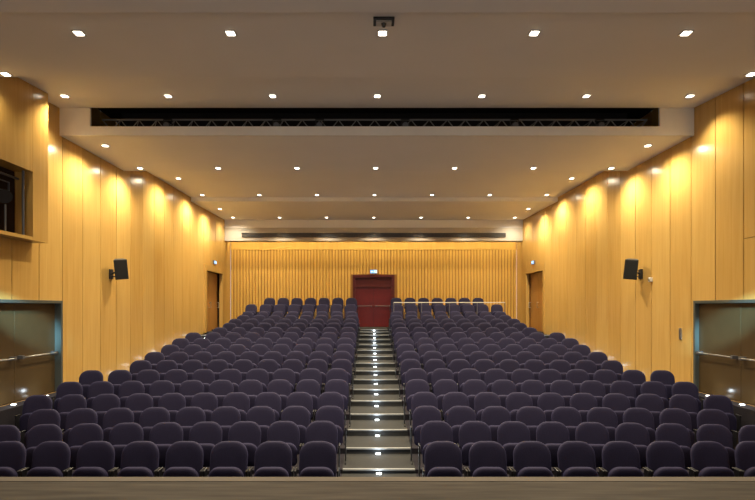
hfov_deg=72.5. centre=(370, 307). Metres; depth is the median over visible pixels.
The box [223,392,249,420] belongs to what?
chair
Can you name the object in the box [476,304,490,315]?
chair
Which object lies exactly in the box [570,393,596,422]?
chair
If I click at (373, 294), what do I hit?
door
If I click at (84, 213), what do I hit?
wall
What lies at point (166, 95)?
recessed light
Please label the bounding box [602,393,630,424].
chair
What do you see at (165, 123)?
spotlight
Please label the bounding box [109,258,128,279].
wall speaker
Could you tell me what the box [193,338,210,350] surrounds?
chair
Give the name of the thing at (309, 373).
chair
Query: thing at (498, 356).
chair
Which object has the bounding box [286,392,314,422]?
chair
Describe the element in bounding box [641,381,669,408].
chair
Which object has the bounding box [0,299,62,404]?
door
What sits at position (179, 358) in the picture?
chair
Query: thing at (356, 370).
step nosing
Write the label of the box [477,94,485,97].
recessed light
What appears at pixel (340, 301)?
chair
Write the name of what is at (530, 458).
chair
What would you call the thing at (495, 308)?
chair
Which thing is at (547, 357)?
chair
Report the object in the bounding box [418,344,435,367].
chair
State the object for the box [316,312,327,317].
chair
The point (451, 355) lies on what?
chair
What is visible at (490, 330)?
chair
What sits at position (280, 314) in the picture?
chair
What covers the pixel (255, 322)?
chair
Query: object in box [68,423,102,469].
chair
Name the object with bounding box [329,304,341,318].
chair
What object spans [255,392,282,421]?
chair
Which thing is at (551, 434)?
chair
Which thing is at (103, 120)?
lighting truss
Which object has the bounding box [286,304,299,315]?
chair
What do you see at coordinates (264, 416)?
chair
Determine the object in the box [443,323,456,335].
chair
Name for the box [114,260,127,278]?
grille
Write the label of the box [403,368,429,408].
chair
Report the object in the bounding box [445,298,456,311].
chair
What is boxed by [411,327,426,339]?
chair
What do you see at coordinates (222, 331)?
chair
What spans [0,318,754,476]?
floor
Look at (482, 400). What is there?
chair
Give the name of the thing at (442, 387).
chair
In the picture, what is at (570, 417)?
chair
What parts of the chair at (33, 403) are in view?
seat, backrest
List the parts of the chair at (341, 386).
backrest, seat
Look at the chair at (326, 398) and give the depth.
9.23 m
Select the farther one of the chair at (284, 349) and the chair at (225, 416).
the chair at (284, 349)
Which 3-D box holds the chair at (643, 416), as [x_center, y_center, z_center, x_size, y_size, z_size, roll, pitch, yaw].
[4.260,2.030,8.104,0.548,0.859,0.392,0,0,5]
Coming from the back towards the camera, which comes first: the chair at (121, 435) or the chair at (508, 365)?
the chair at (508, 365)
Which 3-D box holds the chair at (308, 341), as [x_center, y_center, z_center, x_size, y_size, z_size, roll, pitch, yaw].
[-1.835,1.255,14.188,0.548,0.859,0.392,0,0,-2]
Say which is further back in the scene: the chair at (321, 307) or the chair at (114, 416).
the chair at (321, 307)
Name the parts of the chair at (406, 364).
seat, backrest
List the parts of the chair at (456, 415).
seat, backrest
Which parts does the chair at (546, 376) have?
seat, backrest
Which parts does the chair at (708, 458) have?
seat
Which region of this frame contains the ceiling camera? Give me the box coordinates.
[373,17,394,27]
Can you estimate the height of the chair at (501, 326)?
0.859 m
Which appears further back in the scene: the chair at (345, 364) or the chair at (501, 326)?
the chair at (501, 326)
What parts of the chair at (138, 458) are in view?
seat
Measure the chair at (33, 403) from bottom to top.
0.859 m
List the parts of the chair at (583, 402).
backrest, seat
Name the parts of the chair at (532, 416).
backrest, seat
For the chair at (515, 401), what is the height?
0.859 m
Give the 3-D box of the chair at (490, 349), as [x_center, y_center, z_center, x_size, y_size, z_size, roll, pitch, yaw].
[3.143,1.370,13.284,0.548,0.859,0.392,0,0,3]
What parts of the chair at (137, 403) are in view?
seat, backrest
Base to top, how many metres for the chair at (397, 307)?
0.859 m
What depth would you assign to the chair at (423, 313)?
19.44 m
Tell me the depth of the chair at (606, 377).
10.71 m
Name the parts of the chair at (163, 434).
seat, backrest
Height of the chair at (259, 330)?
0.859 m
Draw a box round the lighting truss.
[102,119,647,125]
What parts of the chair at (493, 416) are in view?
seat, backrest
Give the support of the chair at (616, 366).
on the floor
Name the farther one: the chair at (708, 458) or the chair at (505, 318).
the chair at (505, 318)
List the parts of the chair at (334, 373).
backrest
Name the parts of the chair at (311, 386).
backrest, seat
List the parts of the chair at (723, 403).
backrest, seat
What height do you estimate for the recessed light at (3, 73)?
0.020 m
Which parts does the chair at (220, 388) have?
seat, backrest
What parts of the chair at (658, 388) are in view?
backrest, seat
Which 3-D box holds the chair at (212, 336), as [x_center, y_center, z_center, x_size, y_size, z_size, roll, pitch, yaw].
[-4.578,1.140,14.854,0.548,0.859,0.392,0,0,-5]
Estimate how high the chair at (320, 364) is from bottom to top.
0.859 m
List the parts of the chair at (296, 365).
backrest, seat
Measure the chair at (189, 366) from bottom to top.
0.859 m
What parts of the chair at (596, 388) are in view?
backrest, seat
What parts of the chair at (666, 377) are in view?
backrest, seat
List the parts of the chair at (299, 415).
backrest, seat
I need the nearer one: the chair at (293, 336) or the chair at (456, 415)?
the chair at (456, 415)
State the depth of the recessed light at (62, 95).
9.79 m
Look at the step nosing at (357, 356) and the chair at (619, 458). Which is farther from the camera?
the step nosing at (357, 356)
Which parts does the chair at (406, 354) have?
backrest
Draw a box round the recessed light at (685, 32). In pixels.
[678,30,694,35]
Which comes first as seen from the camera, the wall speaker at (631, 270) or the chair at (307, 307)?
the wall speaker at (631, 270)
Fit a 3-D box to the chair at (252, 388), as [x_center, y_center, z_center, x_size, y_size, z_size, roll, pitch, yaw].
[-2.344,1.830,9.915,0.548,0.859,0.392,0,0,-3]
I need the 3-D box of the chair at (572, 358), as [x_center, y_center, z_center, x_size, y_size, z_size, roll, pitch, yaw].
[4.868,1.485,12.300,0.548,0.859,0.392,0,0,5]
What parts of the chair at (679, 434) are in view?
backrest, seat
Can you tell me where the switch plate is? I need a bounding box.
[679,328,681,338]
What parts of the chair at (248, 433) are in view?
backrest, seat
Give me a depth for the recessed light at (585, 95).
9.78 m
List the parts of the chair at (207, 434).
backrest, seat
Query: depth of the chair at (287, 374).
10.90 m
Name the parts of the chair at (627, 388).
backrest, seat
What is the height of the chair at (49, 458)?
0.859 m
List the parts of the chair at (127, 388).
seat, backrest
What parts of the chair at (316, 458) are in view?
seat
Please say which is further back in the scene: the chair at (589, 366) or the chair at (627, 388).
the chair at (589, 366)
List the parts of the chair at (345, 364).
backrest, seat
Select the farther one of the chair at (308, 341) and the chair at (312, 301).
the chair at (312, 301)
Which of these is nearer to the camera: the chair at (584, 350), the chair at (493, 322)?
the chair at (584, 350)
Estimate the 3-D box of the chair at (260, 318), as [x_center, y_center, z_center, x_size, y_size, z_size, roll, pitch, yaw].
[-4.026,0.680,18.407,0.548,0.859,0.392,0,0,-2]
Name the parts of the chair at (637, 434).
backrest, seat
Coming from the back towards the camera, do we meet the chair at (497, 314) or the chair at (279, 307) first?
the chair at (279, 307)
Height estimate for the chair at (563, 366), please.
0.859 m
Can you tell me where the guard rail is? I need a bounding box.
[393,302,504,318]
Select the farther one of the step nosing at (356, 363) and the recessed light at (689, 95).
the step nosing at (356, 363)
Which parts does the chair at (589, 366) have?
backrest, seat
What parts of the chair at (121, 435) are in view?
seat, backrest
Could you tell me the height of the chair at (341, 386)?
0.859 m
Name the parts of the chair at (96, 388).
seat, backrest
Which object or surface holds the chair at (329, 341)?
on the floor
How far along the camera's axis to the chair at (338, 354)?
12.63 m
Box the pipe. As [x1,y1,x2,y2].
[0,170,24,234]
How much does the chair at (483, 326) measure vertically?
0.859 m
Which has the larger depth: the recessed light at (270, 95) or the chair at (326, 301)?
the chair at (326, 301)
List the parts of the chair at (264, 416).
backrest, seat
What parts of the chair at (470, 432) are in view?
seat, backrest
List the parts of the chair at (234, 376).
backrest, seat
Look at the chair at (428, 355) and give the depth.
12.62 m
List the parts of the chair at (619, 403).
backrest, seat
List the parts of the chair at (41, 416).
seat, backrest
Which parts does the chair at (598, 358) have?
backrest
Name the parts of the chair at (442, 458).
seat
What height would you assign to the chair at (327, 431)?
0.859 m
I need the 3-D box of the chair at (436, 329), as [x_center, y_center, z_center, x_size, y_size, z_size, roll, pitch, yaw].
[2.075,1.025,15.887,0.548,0.859,0.392,0,0,2]
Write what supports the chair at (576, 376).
on the floor
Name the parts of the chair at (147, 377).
seat, backrest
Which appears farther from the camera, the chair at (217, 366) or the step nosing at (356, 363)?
the step nosing at (356, 363)
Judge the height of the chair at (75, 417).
0.859 m
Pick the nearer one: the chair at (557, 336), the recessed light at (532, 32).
the recessed light at (532, 32)
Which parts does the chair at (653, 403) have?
backrest, seat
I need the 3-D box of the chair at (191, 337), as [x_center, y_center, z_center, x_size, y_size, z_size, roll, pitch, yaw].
[-5.137,1.140,14.799,0.548,0.859,0.392,0,0,-6]
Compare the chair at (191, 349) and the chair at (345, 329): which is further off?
the chair at (345, 329)
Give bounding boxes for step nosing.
[343,468,414,470]
[346,447,410,449]
[348,429,406,430]
[350,414,403,414]
[351,400,401,401]
[353,389,398,389]
[354,379,397,379]
[356,363,394,363]
[356,370,395,371]
[357,350,391,350]
[357,356,392,356]
[359,339,389,339]
[359,344,390,344]
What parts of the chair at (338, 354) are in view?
backrest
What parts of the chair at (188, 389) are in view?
seat, backrest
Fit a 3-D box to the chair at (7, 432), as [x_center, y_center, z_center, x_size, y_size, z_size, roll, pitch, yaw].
[-5.187,2.090,7.143,0.548,0.859,0.392,0,0,-6]
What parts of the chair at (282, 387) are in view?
backrest, seat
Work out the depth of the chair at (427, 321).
17.72 m
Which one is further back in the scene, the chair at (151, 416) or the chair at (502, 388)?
the chair at (502, 388)
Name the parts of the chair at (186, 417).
seat, backrest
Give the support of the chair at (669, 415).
on the floor
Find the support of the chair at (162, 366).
on the floor
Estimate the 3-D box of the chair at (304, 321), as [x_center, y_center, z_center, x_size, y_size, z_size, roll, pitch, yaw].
[-2.396,0.795,17.588,0.548,0.859,0.392,0,0,-2]
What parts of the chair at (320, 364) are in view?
backrest, seat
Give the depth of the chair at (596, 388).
9.91 m
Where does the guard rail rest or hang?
on the floor
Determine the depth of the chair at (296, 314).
19.43 m
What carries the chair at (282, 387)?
on the floor
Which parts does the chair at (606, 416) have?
backrest, seat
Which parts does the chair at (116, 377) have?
seat, backrest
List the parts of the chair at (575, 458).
seat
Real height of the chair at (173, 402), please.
0.859 m
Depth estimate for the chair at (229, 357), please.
12.50 m
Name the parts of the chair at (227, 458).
seat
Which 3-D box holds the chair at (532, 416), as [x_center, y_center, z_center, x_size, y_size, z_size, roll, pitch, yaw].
[2.584,2.030,8.215,0.548,0.859,0.392,0,0,3]
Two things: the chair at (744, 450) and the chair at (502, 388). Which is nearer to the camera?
the chair at (744, 450)
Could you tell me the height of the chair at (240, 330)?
0.859 m
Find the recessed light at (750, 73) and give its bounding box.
[744,72,754,75]
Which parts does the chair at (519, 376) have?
seat, backrest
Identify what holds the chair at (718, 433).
on the floor
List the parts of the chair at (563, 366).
backrest, seat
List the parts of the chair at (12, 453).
seat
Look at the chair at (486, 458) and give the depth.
6.47 m
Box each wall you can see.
[0,77,230,406]
[231,250,516,318]
[517,78,754,405]
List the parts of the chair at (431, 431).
seat, backrest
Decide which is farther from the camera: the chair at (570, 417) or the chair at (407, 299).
the chair at (407, 299)
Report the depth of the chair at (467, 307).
20.28 m
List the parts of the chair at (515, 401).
seat, backrest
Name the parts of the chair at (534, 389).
backrest, seat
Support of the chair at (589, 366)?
on the floor
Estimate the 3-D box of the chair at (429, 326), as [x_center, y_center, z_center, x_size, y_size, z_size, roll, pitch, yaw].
[2.026,0.910,16.747,0.548,0.859,0.392,0,0,2]
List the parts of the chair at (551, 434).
seat, backrest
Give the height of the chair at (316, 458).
0.859 m
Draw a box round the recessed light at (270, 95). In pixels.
[268,94,276,97]
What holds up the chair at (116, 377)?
on the floor
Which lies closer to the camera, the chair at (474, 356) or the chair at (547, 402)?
the chair at (547, 402)
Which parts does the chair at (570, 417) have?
backrest, seat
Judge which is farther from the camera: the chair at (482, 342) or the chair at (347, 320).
the chair at (347, 320)
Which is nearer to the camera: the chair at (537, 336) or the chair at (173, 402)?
the chair at (173, 402)
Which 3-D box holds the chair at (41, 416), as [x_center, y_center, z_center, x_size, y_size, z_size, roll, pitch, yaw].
[-5.137,2.030,7.999,0.548,0.859,0.392,0,0,-6]
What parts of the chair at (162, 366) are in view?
seat, backrest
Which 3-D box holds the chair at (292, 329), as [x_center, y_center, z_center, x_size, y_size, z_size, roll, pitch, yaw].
[-2.394,1.025,15.862,0.548,0.859,0.392,0,0,-3]
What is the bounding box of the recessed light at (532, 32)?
[527,30,540,35]
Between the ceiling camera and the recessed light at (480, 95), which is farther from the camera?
the recessed light at (480, 95)
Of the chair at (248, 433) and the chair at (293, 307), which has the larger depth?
the chair at (293, 307)
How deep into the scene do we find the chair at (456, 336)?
15.13 m
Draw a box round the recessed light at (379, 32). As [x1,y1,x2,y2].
[377,30,387,35]
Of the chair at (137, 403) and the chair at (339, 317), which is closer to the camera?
the chair at (137, 403)
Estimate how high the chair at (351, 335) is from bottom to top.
0.859 m
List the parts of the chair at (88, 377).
seat, backrest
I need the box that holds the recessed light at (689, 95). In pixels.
[684,94,695,97]
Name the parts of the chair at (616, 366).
backrest, seat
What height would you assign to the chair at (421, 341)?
0.859 m
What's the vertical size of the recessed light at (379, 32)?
0.020 m
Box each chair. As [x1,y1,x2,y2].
[0,425,20,441]
[0,441,26,476]
[14,395,52,432]
[19,441,70,476]
[20,409,59,447]
[25,424,61,470]
[52,382,82,410]
[57,394,86,431]
[62,408,97,443]
[65,441,115,476]
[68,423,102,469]
[79,370,102,400]
[85,381,113,408]
[92,394,119,428]
[102,408,133,441]
[108,370,131,395]
[109,423,143,468]
[111,441,160,476]
[118,381,144,407]
[125,393,152,423]
[130,360,151,380]
[136,369,159,393]
[139,407,169,440]
[144,352,164,369]
[149,380,174,406]
[149,422,182,467]
[156,360,177,379]
[157,441,204,476]
[158,393,185,421]
[161,345,179,359]
[164,369,187,392]
[168,352,188,368]
[172,338,189,351]
[175,407,205,440]
[179,380,203,406]
[182,360,202,379]
[183,344,201,359]
[185,332,201,343]
[189,422,221,466]
[191,393,217,421]
[192,351,212,368]
[192,369,214,392]
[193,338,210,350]
[202,441,249,476]
[205,332,220,344]
[206,344,224,359]
[207,359,227,379]
[209,380,233,406]
[211,406,240,440]
[212,327,227,337]
[214,338,230,350]
[216,351,235,368]
[219,369,241,391]
[223,323,236,332]
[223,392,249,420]
[225,332,240,344]
[228,344,246,359]
[228,421,260,466]
[229,319,241,326]
[231,327,245,337]
[232,359,252,380]
[235,338,251,350]
[237,315,249,323]
[238,380,262,408]
[240,323,253,333]
[240,351,258,368]
[242,312,253,318]
[243,304,257,315]
[244,332,259,345]
[245,319,258,326]
[246,369,268,391]
[246,406,274,443]
[248,441,294,476]
[250,327,264,337]
[250,344,267,361]
[253,315,264,323]
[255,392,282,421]
[256,338,272,350]
[257,312,268,318]
[257,359,277,382]
[258,304,271,315]
[258,323,271,333]
[262,319,274,326]
[263,351,282,368]
[264,298,274,311]
[264,332,279,345]
[267,379,290,410]
[267,421,301,465]
[268,315,280,324]
[268,327,282,337]
[272,304,285,316]
[272,312,283,318]
[272,344,289,363]
[273,368,296,392]
[275,323,288,335]
[276,338,293,351]
[278,298,288,311]
[278,319,291,327]
[281,406,309,445]
[282,359,302,383]
[283,332,298,348]
[284,315,296,325]
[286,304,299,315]
[286,327,301,338]
[286,351,306,369]
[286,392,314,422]
[287,312,298,318]
[291,298,302,311]
[292,323,305,336]
[293,344,311,367]
[294,319,307,327]
[294,441,338,476]
[296,338,314,351]
[296,379,319,411]
[297,368,322,392]
[300,315,311,326]
[301,312,313,319]
[302,304,314,318]
[302,332,317,350]
[302,421,339,476]
[304,327,320,338]
[305,298,316,311]
[307,359,327,386]
[309,323,323,338]
[309,351,329,369]
[311,319,323,327]
[315,304,328,319]
[315,315,327,327]
[315,344,332,367]
[315,392,345,444]
[315,406,346,464]
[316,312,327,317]
[317,298,330,318]
[317,338,334,352]
[321,332,336,352]
[322,327,338,337]
[324,368,349,395]
[325,379,350,426]
[327,319,341,328]
[327,323,340,340]
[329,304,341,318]
[330,351,352,386]
[331,298,344,311]
[331,312,342,316]
[331,315,342,326]
[331,359,353,398]
[335,338,354,369]
[336,344,355,377]
[339,327,356,354]
[340,332,357,350]
[342,319,357,341]
[343,323,358,349]
[345,304,357,318]
[346,298,357,307]
[346,312,357,316]
[346,315,359,338]
[389,312,402,334]
[390,315,401,330]
[390,323,405,348]
[391,298,402,307]
[391,304,404,319]
[391,319,406,343]
[393,327,410,355]
[393,332,409,361]
[395,344,414,377]
[396,338,415,369]
[399,351,421,372]
[399,359,420,398]
[403,298,416,318]
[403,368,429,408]
[404,379,428,426]
[405,304,418,318]
[405,312,416,317]
[405,315,417,326]
[407,319,421,329]
[409,323,422,336]
[409,392,440,444]
[410,406,440,464]
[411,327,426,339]
[413,332,428,348]
[416,338,433,352]
[417,298,430,316]
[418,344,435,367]
[418,421,455,476]
[419,304,432,318]
[420,312,431,319]
[421,315,433,327]
[422,351,442,369]
[422,441,467,476]
[425,319,437,327]
[425,359,445,386]
[426,323,439,336]
[429,327,445,338]
[430,368,453,393]
[431,298,442,311]
[432,332,447,348]
[433,304,447,317]
[434,379,457,410]
[435,312,446,318]
[436,315,448,326]
[436,338,453,351]
[440,344,457,363]
[441,319,453,327]
[441,392,468,422]
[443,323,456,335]
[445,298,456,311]
[445,351,465,368]
[447,406,475,443]
[448,304,461,316]
[448,327,463,337]
[450,312,461,318]
[450,359,469,382]
[451,332,466,348]
[452,315,464,324]
[457,319,470,326]
[457,368,479,392]
[457,421,490,465]
[458,338,474,350]
[459,298,469,311]
[460,323,473,334]
[461,344,478,361]
[462,304,475,315]
[463,379,486,409]
[464,312,476,318]
[467,327,481,337]
[467,441,512,476]
[468,315,479,324]
[469,351,488,368]
[470,332,485,345]
[472,298,483,311]
[474,319,486,326]
[474,359,494,381]
[474,392,500,420]
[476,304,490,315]
[478,323,491,333]
[478,338,494,350]
[479,312,491,318]
[481,406,510,441]
[483,315,495,323]
[483,344,500,360]
[485,327,499,337]
[485,369,506,391]
[490,319,503,326]
[490,332,505,345]
[491,304,502,315]
[492,351,511,368]
[492,380,515,407]
[494,312,505,318]
[495,323,508,332]
[497,421,529,466]
[499,315,511,322]
[499,338,515,350]
[499,359,519,380]
[503,327,518,337]
[505,344,522,359]
[506,392,532,420]
[507,319,519,326]
[509,332,524,344]
[511,369,533,391]
[511,441,558,476]
[513,323,526,332]
[516,351,535,368]
[516,406,545,440]
[519,338,536,350]
[521,380,545,406]
[522,327,536,337]
[524,359,544,379]
[527,344,544,359]
[529,332,544,344]
[536,422,569,466]
[537,393,564,421]
[539,351,558,368]
[539,369,561,392]
[540,338,557,351]
[549,332,564,343]
[549,344,567,359]
[549,360,570,379]
[550,380,574,406]
[551,407,581,440]
[556,441,604,476]
[561,338,578,351]
[563,352,583,368]
[566,369,588,392]
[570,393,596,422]
[571,345,590,359]
[575,360,596,379]
[575,422,608,467]
[580,380,605,406]
[587,352,607,369]
[587,407,617,441]
[594,369,616,394]
[601,360,622,380]
[601,441,650,476]
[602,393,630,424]
[610,381,635,407]
[615,423,649,468]
[622,370,645,397]
[623,408,656,442]
[635,394,663,430]
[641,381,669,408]
[645,441,695,476]
[650,370,674,400]
[655,423,690,469]
[659,408,696,446]
[669,394,698,431]
[672,382,703,411]
[690,441,741,476]
[696,409,738,449]
[696,424,735,470]
[703,395,741,442]
[734,441,754,476]
[738,425,754,442]
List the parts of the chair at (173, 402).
backrest, seat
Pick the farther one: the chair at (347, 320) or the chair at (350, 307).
the chair at (350, 307)
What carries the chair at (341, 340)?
on the floor
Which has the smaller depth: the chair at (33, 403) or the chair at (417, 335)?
the chair at (33, 403)
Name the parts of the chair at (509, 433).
seat, backrest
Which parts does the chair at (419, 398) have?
backrest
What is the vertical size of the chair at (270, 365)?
0.859 m
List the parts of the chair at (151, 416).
seat, backrest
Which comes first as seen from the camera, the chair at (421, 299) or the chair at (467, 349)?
the chair at (467, 349)
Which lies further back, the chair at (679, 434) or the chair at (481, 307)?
the chair at (481, 307)
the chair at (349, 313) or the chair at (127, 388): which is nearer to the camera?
the chair at (127, 388)
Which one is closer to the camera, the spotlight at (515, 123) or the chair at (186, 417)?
the chair at (186, 417)
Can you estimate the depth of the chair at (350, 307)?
20.28 m
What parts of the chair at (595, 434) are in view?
backrest, seat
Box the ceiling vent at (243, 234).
[242,233,505,236]
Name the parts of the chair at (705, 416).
backrest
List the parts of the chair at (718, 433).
backrest, seat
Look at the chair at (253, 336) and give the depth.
15.06 m
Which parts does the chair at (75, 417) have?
seat, backrest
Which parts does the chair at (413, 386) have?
seat, backrest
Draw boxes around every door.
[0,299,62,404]
[203,264,223,332]
[353,275,394,326]
[524,264,544,332]
[693,299,754,404]
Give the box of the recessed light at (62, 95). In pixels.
[59,94,69,97]
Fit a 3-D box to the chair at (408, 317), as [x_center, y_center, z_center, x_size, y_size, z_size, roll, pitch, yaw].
[1.469,0.680,18.468,0.548,0.859,0.392,0,0,1]
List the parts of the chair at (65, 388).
seat, backrest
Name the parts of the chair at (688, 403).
backrest, seat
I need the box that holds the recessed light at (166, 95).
[163,94,172,97]
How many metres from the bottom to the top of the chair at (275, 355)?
0.859 m
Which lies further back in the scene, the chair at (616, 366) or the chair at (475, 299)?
the chair at (475, 299)
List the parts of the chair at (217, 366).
seat, backrest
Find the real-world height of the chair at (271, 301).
0.859 m
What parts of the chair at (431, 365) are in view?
seat, backrest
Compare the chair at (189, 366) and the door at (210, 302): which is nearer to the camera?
the chair at (189, 366)
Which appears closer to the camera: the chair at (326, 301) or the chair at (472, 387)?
the chair at (472, 387)
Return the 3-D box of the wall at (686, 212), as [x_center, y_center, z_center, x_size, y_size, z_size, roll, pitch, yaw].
[6.785,-0.850,10.200,0.330,7.600,26.400,0,0,0]
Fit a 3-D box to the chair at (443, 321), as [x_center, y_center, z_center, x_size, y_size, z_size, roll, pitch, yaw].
[2.636,0.795,17.588,0.548,0.859,0.392,0,0,2]
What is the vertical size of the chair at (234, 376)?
0.859 m
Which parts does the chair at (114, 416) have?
seat, backrest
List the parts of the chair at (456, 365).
seat, backrest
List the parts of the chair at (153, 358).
backrest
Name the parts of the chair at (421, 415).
seat, backrest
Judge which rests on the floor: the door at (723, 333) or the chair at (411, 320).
the chair at (411, 320)
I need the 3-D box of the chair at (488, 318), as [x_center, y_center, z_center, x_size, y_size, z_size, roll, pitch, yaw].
[4.266,0.680,18.407,0.548,0.859,0.392,0,0,2]
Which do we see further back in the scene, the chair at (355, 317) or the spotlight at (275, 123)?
the chair at (355, 317)
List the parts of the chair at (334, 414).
backrest, seat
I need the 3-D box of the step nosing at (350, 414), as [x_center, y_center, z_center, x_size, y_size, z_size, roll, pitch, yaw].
[0.120,2.151,10.410,1.100,0.024,0.052,0,0,0]
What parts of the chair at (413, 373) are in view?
backrest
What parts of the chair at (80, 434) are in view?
seat, backrest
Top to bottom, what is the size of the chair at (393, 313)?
0.859 m
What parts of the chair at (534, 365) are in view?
backrest, seat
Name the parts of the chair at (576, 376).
seat, backrest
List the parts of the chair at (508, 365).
seat, backrest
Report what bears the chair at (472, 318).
on the floor
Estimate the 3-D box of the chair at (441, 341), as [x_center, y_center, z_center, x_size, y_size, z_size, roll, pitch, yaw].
[2.075,1.255,14.188,0.548,0.859,0.392,0,0,2]
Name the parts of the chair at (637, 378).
backrest, seat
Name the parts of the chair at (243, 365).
backrest, seat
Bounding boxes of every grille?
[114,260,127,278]
[624,260,637,278]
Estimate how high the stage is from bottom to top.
1.350 m
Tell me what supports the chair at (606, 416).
on the floor
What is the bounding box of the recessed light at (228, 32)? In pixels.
[224,30,236,35]
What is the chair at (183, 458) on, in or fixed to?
on the floor
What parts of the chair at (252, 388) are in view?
backrest, seat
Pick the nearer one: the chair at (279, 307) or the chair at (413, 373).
the chair at (413, 373)
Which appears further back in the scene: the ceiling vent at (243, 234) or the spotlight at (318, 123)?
the ceiling vent at (243, 234)
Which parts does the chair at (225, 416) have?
seat, backrest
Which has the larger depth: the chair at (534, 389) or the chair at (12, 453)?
the chair at (534, 389)
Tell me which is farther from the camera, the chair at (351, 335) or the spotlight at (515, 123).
the chair at (351, 335)
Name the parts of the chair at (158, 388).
seat, backrest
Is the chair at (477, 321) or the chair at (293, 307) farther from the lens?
the chair at (293, 307)
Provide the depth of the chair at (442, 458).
6.47 m
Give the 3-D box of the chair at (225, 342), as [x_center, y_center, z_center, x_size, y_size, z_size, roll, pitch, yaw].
[-4.070,1.255,14.050,0.548,0.859,0.392,0,0,-5]
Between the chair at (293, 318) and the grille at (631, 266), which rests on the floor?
the chair at (293, 318)
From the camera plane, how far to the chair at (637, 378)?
10.65 m
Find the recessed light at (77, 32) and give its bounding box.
[70,30,86,35]
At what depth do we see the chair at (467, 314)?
19.42 m
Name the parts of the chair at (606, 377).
backrest, seat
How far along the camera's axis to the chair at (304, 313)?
19.43 m
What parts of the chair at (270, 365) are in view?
backrest, seat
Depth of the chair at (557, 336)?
14.91 m
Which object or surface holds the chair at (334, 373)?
on the floor
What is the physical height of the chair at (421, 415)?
0.859 m
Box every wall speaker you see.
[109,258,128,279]
[623,258,642,279]
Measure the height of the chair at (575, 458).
0.859 m
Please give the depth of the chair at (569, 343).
14.06 m
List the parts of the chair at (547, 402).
seat, backrest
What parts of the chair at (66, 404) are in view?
seat, backrest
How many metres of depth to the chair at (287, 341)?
14.28 m
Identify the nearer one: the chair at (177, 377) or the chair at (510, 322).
the chair at (177, 377)
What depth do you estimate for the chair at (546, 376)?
10.80 m
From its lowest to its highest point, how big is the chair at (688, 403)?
0.859 m
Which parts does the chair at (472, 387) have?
seat, backrest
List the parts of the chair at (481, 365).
seat, backrest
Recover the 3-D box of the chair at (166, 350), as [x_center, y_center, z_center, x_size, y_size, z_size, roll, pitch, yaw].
[-5.137,1.370,13.099,0.548,0.859,0.392,0,0,-6]
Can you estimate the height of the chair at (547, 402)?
0.859 m
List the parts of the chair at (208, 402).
backrest, seat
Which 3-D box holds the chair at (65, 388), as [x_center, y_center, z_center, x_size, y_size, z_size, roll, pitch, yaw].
[-5.696,1.830,9.637,0.548,0.859,0.392,0,0,-7]
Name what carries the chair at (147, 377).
on the floor
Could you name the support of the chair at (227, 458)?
on the floor
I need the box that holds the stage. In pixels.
[0,477,754,499]
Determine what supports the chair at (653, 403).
on the floor
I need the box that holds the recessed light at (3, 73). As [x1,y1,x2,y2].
[0,72,12,75]
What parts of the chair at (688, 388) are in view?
backrest, seat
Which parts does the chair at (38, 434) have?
seat, backrest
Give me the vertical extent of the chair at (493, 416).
0.859 m
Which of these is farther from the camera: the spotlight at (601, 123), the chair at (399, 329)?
the chair at (399, 329)
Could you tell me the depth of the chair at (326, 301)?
21.13 m
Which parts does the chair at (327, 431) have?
backrest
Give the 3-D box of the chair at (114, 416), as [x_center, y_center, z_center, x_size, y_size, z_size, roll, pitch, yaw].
[-4.020,2.030,8.104,0.548,0.859,0.392,0,0,-5]
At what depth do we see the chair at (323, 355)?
12.62 m
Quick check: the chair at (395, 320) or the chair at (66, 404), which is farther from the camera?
the chair at (395, 320)
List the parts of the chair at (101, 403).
seat, backrest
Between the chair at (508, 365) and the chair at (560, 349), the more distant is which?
the chair at (560, 349)
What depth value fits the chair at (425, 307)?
20.28 m
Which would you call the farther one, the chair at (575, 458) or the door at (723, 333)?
the door at (723, 333)
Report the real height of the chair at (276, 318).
0.859 m
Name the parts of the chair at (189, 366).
seat, backrest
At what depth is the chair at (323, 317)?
18.58 m
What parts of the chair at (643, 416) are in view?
backrest, seat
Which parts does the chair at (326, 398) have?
backrest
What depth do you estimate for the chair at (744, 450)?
6.48 m
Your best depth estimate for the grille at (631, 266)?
12.35 m
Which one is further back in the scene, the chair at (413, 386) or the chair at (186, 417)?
the chair at (413, 386)
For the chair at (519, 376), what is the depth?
10.84 m
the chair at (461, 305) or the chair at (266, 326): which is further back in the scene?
the chair at (461, 305)
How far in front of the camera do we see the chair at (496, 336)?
15.06 m
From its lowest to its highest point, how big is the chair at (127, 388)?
0.859 m
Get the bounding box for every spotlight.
[0,179,12,202]
[163,119,171,125]
[273,119,280,125]
[315,119,323,125]
[401,119,409,125]
[510,119,518,125]
[595,119,604,125]
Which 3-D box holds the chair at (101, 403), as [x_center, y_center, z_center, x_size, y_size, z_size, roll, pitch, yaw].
[-4.628,1.940,8.900,0.548,0.859,0.392,0,0,-5]
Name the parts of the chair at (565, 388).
backrest, seat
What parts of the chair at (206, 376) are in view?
backrest, seat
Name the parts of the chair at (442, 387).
seat, backrest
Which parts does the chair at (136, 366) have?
seat, backrest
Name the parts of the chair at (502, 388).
seat, backrest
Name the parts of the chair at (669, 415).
backrest, seat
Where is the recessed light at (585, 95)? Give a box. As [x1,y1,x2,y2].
[581,94,591,97]
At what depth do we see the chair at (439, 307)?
20.28 m
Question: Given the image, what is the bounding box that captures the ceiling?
[0,0,754,249]
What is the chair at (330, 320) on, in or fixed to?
on the floor
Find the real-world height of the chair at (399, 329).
0.859 m
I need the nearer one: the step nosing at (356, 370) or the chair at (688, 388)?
the chair at (688, 388)
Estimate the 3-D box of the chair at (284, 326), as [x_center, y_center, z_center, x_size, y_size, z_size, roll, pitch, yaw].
[-2.904,0.910,16.703,0.548,0.859,0.392,0,0,-3]
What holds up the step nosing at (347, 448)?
on the floor
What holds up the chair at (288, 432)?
on the floor
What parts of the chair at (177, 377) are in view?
backrest, seat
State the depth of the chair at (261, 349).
13.40 m

